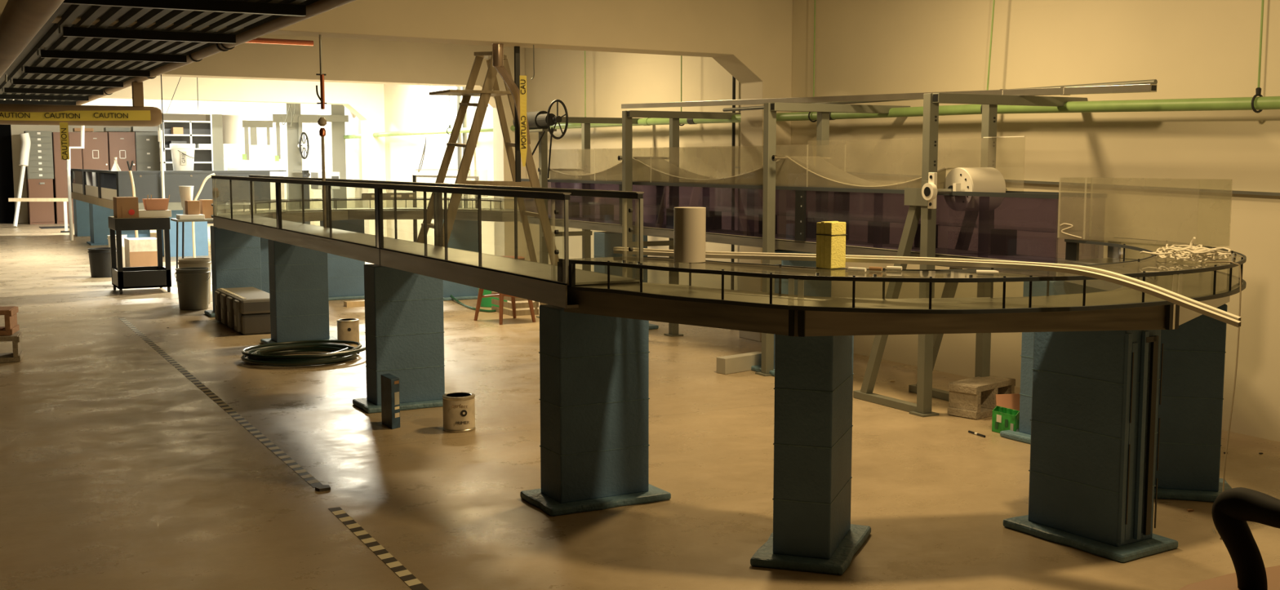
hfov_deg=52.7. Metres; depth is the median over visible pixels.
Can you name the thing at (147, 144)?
drawer unit
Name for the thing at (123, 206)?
cardboard box
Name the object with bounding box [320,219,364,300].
concrete pillar
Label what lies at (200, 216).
tray
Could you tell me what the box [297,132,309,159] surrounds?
wheel
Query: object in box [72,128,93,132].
storage box
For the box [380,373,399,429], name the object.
ring binder
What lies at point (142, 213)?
tray
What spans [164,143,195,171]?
pail
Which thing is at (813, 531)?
concrete pillar
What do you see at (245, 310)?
case
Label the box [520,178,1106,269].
tank
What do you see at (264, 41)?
copper pipe
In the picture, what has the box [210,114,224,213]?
steel column
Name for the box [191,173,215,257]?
hose
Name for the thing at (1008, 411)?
bottle
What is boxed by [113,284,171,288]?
shelf
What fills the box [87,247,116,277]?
bin
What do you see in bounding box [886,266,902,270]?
marker pen
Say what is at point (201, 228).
support
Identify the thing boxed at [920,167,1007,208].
roller
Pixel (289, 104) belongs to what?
cable
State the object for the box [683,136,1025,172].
guard
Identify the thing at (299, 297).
concrete pillar
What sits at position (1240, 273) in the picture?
hanging cord
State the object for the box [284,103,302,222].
steel column
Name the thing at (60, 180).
locker
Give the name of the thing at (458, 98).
riser pipe
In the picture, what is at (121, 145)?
locker
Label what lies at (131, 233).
support
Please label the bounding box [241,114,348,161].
crossbeam
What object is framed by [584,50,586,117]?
hanger
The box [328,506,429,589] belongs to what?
tape
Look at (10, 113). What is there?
beam
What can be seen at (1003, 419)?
carton
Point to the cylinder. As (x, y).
(690, 223)
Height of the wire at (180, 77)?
1.367 m
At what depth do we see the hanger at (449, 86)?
16.77 m
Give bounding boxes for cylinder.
[673,207,706,262]
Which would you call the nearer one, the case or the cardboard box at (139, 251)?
the case
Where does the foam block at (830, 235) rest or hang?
on the channel at (1122, 308)
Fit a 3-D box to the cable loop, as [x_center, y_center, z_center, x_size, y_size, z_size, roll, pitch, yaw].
[-2.990,-1.925,17.728,0.010,0.486,0.345,-3,7,-28]
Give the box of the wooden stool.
[474,256,535,324]
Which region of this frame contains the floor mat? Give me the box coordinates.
[39,226,69,228]
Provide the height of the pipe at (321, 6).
0.110 m
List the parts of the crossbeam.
drop plate, drop plate, drop plate, drop plate, drop plate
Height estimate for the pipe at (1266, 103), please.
0.281 m
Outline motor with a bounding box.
[512,99,568,178]
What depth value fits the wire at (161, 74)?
13.16 m
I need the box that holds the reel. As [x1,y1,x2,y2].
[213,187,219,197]
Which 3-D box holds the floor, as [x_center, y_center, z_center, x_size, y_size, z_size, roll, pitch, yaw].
[-5.859,0.103,14.088,9.500,0.200,38.200,-3,7,-28]
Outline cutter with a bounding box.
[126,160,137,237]
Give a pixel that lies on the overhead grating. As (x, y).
(64, 63)
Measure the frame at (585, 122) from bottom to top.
1.860 m
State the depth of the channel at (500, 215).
13.30 m
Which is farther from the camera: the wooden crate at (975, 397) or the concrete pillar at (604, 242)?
the concrete pillar at (604, 242)
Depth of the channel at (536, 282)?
6.57 m
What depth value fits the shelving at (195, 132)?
29.95 m
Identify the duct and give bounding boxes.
[0,0,64,77]
[492,44,530,144]
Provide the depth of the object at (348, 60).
14.15 m
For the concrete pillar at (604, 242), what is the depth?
11.07 m
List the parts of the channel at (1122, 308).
post, post, seam rod, seam rod, seam rod, seam rod, seam rod, seam rod, joint plate, joint post, joint plate, joint post, seam rod, seam rod, lid, floor panel, seam rod, seam rod, seam rod, seam rod, seam rod, post, seam rod, post, seam rod, seam rod, joint post, joint plate, joint post, joint plate, seam rod, seam rod, pane, seam rod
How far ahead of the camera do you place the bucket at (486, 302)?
12.91 m
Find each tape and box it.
[59,122,69,159]
[119,318,330,491]
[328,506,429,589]
[520,75,527,166]
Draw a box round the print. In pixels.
[996,414,1001,422]
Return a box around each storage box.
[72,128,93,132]
[103,127,130,132]
[130,126,158,132]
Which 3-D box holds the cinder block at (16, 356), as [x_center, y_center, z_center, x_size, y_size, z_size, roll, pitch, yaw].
[-4.751,0.387,9.444,0.414,0.190,0.280,-2,6,-22]
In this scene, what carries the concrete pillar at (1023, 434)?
on the floor
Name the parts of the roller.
bearing arm, bearing plate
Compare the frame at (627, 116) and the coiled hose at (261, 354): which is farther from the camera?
the frame at (627, 116)
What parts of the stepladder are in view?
rail, rail, rail, rail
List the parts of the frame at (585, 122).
post, arm, post, arm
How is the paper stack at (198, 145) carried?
on the shelving at (195, 132)
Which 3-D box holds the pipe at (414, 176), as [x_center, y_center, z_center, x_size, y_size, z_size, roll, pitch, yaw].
[-2.283,-0.770,15.268,0.826,1.296,0.050,-3,7,-28]
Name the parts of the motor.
mount plate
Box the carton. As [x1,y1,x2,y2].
[991,405,1019,433]
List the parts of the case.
lid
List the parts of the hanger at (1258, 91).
rod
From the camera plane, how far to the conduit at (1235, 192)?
7.48 m
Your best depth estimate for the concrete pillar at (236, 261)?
12.21 m
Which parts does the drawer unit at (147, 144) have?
drawer, drawer, drawer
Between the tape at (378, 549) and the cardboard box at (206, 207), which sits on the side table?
the cardboard box at (206, 207)
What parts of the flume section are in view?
post, pane, post, pane, rail, post, pane, post, rail, panel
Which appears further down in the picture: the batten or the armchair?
the armchair
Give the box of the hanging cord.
[1204,261,1241,539]
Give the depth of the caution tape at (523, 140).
9.22 m
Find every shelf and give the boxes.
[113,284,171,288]
[429,89,511,97]
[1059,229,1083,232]
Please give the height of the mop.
2.095 m
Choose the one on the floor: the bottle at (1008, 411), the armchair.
the armchair
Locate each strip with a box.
[613,247,1240,321]
[613,249,1240,327]
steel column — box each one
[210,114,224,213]
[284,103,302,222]
[328,104,346,208]
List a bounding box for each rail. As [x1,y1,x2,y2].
[621,84,1156,108]
[722,79,1157,111]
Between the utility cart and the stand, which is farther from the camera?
the stand
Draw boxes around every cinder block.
[0,306,19,335]
[0,331,22,363]
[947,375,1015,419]
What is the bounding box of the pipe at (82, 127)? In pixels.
[66,125,84,240]
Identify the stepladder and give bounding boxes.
[416,51,559,305]
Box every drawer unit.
[23,131,53,178]
[134,132,159,171]
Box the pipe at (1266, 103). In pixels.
[325,96,1279,140]
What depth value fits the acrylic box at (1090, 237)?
6.37 m
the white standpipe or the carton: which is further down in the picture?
the carton
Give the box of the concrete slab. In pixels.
[716,351,761,374]
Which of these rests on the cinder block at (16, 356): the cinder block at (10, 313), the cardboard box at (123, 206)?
the cinder block at (10, 313)
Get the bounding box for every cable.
[280,103,295,127]
[730,75,735,289]
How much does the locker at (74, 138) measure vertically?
2.132 m
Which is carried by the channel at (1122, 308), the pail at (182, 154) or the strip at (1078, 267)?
the strip at (1078, 267)
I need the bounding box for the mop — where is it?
[13,133,31,227]
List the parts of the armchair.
seat, arm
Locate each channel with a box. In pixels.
[210,175,644,308]
[211,197,519,228]
[557,237,1246,337]
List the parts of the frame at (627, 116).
post, arm, foot plate, post, arm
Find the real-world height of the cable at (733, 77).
2.314 m
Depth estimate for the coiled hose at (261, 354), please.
9.46 m
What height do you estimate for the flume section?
0.590 m
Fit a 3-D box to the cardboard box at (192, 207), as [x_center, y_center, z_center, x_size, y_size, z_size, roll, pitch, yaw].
[-5.365,-1.049,15.487,0.142,0.162,0.180,-3,7,-28]
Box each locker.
[51,132,69,224]
[68,132,82,223]
[81,132,108,170]
[107,132,136,171]
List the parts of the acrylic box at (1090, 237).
panel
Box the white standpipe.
[157,130,164,258]
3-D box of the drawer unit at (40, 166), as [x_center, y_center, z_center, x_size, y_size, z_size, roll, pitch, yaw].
[-14.006,-3.258,30.101,0.551,1.100,0.625,-3,7,-28]
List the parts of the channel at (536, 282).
post, post, post, rail, post, rail, post, floor panel, post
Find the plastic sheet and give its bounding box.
[537,155,954,189]
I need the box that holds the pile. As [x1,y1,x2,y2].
[1139,236,1231,262]
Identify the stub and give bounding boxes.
[869,266,882,271]
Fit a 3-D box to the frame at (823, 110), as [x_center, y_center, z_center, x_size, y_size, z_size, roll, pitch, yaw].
[1.370,-0.397,9.004,1.240,1.840,0.145,-3,7,-28]
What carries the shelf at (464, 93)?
attached to the stepladder
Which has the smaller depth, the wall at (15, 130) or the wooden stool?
the wooden stool
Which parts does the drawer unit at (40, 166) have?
drawer, drawer, drawer, drawer, drawer, drawer, drawer, drawer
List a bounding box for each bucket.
[174,266,210,310]
[177,257,211,303]
[478,288,507,307]
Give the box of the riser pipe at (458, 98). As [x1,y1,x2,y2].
[456,86,462,208]
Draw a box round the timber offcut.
[343,300,364,306]
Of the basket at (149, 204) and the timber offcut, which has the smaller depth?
the timber offcut
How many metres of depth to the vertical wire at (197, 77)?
17.12 m
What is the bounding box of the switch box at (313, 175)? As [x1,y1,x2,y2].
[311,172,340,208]
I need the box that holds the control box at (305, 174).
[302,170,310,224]
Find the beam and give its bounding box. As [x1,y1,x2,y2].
[0,103,162,126]
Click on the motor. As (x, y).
(540, 121)
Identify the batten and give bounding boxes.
[8,198,68,201]
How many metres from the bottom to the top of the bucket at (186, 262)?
0.460 m
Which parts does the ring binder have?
printed panel, printed panel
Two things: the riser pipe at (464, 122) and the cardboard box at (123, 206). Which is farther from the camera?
the riser pipe at (464, 122)
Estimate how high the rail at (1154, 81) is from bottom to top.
0.028 m
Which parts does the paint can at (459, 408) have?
can lid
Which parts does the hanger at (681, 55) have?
rod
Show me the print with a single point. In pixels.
(998, 416)
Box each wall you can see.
[10,113,205,222]
[205,0,1279,441]
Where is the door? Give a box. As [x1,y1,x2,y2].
[0,124,14,223]
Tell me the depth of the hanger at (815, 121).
9.81 m
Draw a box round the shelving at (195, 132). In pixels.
[158,120,213,223]
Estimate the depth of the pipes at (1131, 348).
4.77 m
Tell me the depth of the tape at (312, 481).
7.26 m
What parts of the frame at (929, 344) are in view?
foot plate, post, arm, post, arm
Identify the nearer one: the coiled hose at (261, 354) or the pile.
the pile
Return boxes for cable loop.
[417,137,426,172]
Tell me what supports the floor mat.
on the floor
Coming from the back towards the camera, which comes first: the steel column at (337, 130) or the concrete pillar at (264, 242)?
the steel column at (337, 130)
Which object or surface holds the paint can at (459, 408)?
on the floor
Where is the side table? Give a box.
[170,217,213,281]
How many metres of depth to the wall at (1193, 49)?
8.36 m
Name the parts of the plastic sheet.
support rod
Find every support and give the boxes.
[72,199,90,236]
[86,203,110,245]
[110,208,150,238]
[161,209,208,257]
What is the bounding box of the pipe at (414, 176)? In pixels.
[412,174,479,242]
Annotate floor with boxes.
[0,222,1279,589]
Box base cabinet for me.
[26,178,54,224]
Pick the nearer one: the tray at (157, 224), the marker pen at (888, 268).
the marker pen at (888, 268)
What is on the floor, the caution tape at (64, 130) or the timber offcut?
the timber offcut
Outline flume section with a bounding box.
[70,168,271,210]
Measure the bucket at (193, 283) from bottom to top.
0.400 m
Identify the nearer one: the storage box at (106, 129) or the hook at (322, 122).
the hook at (322, 122)
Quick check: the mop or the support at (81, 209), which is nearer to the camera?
the support at (81, 209)
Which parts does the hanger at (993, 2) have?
rod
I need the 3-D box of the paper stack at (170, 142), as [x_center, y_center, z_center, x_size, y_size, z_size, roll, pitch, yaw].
[-10.593,-3.447,29.616,0.336,0.160,0.300,-3,7,-28]
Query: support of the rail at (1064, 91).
on the frame at (929, 344)
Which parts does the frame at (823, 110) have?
foot plate, post, arm, arm, post, arm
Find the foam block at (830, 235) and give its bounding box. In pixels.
[815,221,847,268]
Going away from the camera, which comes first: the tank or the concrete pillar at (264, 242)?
the tank
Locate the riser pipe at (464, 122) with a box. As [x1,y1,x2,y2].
[462,87,468,208]
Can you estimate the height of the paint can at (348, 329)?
0.192 m
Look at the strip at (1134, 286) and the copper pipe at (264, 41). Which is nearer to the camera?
the strip at (1134, 286)
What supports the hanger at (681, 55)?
hanging from the ceiling
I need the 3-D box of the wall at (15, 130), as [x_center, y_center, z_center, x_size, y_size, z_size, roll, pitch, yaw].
[-14.955,-3.901,30.473,9.500,4.400,0.250,-3,7,-28]
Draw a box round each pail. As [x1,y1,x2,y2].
[106,235,127,267]
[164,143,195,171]
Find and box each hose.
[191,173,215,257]
[240,340,365,366]
[450,294,495,312]
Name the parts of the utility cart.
leg, leg, leg, leg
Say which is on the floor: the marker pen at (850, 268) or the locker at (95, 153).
the locker at (95, 153)
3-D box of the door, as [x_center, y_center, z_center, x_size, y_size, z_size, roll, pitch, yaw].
[-15.477,-2.809,30.120,1.540,2.300,0.055,-3,7,-28]
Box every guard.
[594,144,808,186]
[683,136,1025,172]
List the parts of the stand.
stand post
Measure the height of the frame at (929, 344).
1.830 m
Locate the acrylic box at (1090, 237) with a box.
[1057,177,1226,246]
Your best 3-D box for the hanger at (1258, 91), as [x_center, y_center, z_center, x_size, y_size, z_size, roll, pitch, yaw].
[3.136,-2.070,6.443,0.098,2.305,0.027,-3,7,-28]
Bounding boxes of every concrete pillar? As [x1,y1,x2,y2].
[204,226,262,317]
[260,237,269,293]
[260,239,337,344]
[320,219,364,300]
[352,263,444,413]
[442,219,478,301]
[520,304,671,515]
[593,231,658,329]
[750,334,871,574]
[751,249,831,376]
[1000,280,1108,444]
[1003,329,1177,562]
[1154,303,1231,502]
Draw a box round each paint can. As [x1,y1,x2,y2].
[336,318,359,344]
[442,391,475,432]
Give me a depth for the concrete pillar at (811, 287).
8.86 m
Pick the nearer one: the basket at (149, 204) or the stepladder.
the stepladder
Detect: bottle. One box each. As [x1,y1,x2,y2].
[999,406,1004,413]
[1006,408,1010,414]
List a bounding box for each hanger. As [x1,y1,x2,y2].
[446,86,451,134]
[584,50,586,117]
[679,55,684,126]
[808,0,817,122]
[980,0,995,113]
[1251,0,1264,113]
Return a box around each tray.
[107,217,170,231]
[138,209,171,217]
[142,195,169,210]
[176,213,204,219]
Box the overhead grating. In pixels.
[0,0,319,105]
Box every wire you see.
[160,74,164,151]
[166,76,181,113]
[196,77,198,110]
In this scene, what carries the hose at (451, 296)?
on the floor
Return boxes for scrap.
[976,270,999,274]
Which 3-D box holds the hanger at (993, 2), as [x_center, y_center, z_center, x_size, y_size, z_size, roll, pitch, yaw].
[2.238,-2.260,8.081,0.098,2.265,0.139,-3,7,-28]
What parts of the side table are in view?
leg, leg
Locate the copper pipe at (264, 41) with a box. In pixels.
[245,38,313,45]
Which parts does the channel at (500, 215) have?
lid, floor panel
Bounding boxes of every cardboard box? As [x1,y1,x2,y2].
[112,196,138,217]
[124,237,157,267]
[184,200,199,214]
[199,199,213,218]
[995,393,1020,410]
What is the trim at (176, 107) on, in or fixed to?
attached to the wall at (1193, 49)
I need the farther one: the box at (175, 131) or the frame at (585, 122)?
the box at (175, 131)
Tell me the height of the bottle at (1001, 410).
0.125 m
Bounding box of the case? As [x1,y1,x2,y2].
[213,287,271,334]
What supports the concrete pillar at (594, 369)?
on the floor
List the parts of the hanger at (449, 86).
rod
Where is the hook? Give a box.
[530,44,534,79]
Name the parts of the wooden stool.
leg, leg, leg, seat, leg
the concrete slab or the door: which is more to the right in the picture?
the concrete slab
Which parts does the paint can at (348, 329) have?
can lid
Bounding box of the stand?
[60,201,69,232]
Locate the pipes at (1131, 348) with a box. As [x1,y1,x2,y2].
[1117,331,1163,543]
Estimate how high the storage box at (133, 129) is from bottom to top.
0.116 m
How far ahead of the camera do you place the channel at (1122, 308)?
4.64 m
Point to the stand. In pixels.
(65, 217)
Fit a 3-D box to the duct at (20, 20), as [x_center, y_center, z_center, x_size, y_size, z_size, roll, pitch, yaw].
[-3.363,-1.360,6.890,0.190,0.180,14.500,-3,7,-28]
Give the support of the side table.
on the floor
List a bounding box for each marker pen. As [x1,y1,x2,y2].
[847,266,866,271]
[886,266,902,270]
[968,430,986,437]
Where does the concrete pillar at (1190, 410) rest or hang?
on the floor
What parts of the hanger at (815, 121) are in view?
rod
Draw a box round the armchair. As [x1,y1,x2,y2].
[1177,487,1279,589]
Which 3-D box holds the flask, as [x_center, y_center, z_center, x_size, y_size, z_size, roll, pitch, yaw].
[-7.741,-1.931,19.075,0.140,0.202,0.138,-3,7,-28]
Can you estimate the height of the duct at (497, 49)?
0.733 m
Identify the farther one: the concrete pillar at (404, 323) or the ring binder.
the concrete pillar at (404, 323)
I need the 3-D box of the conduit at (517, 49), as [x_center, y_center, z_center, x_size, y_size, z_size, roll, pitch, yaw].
[-0.903,-1.335,9.524,0.035,1.000,0.025,-3,7,-28]
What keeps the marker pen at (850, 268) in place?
on the channel at (1122, 308)
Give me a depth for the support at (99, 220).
22.55 m
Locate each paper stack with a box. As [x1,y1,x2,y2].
[168,141,186,147]
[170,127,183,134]
[195,143,211,148]
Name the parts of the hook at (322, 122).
lever, rod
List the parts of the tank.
pane, post, pane, rail, post, rail, pane, pane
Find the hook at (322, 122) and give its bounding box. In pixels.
[315,35,326,227]
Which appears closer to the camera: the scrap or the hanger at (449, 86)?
the scrap
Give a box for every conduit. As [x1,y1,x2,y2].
[514,46,520,182]
[734,166,1279,195]
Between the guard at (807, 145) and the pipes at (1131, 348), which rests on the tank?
the guard at (807, 145)
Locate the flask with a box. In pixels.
[111,157,120,171]
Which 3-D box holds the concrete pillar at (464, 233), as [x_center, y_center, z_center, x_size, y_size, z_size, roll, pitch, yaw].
[-1.932,-0.385,13.726,0.570,0.845,0.350,-3,7,-28]
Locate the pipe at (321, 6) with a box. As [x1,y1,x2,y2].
[75,0,355,105]
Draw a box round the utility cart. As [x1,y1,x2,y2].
[107,216,171,294]
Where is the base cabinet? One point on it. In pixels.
(38, 212)
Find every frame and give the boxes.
[536,116,639,318]
[622,110,741,337]
[755,102,910,376]
[853,93,1087,417]
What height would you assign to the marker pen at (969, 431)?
0.013 m
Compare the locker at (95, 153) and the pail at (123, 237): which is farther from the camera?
the locker at (95, 153)
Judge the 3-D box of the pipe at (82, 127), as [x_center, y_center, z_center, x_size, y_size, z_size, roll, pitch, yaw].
[-10.395,-3.007,23.761,0.340,4.000,0.070,-3,7,-28]
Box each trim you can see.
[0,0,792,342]
[4,97,287,209]
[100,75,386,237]
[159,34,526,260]

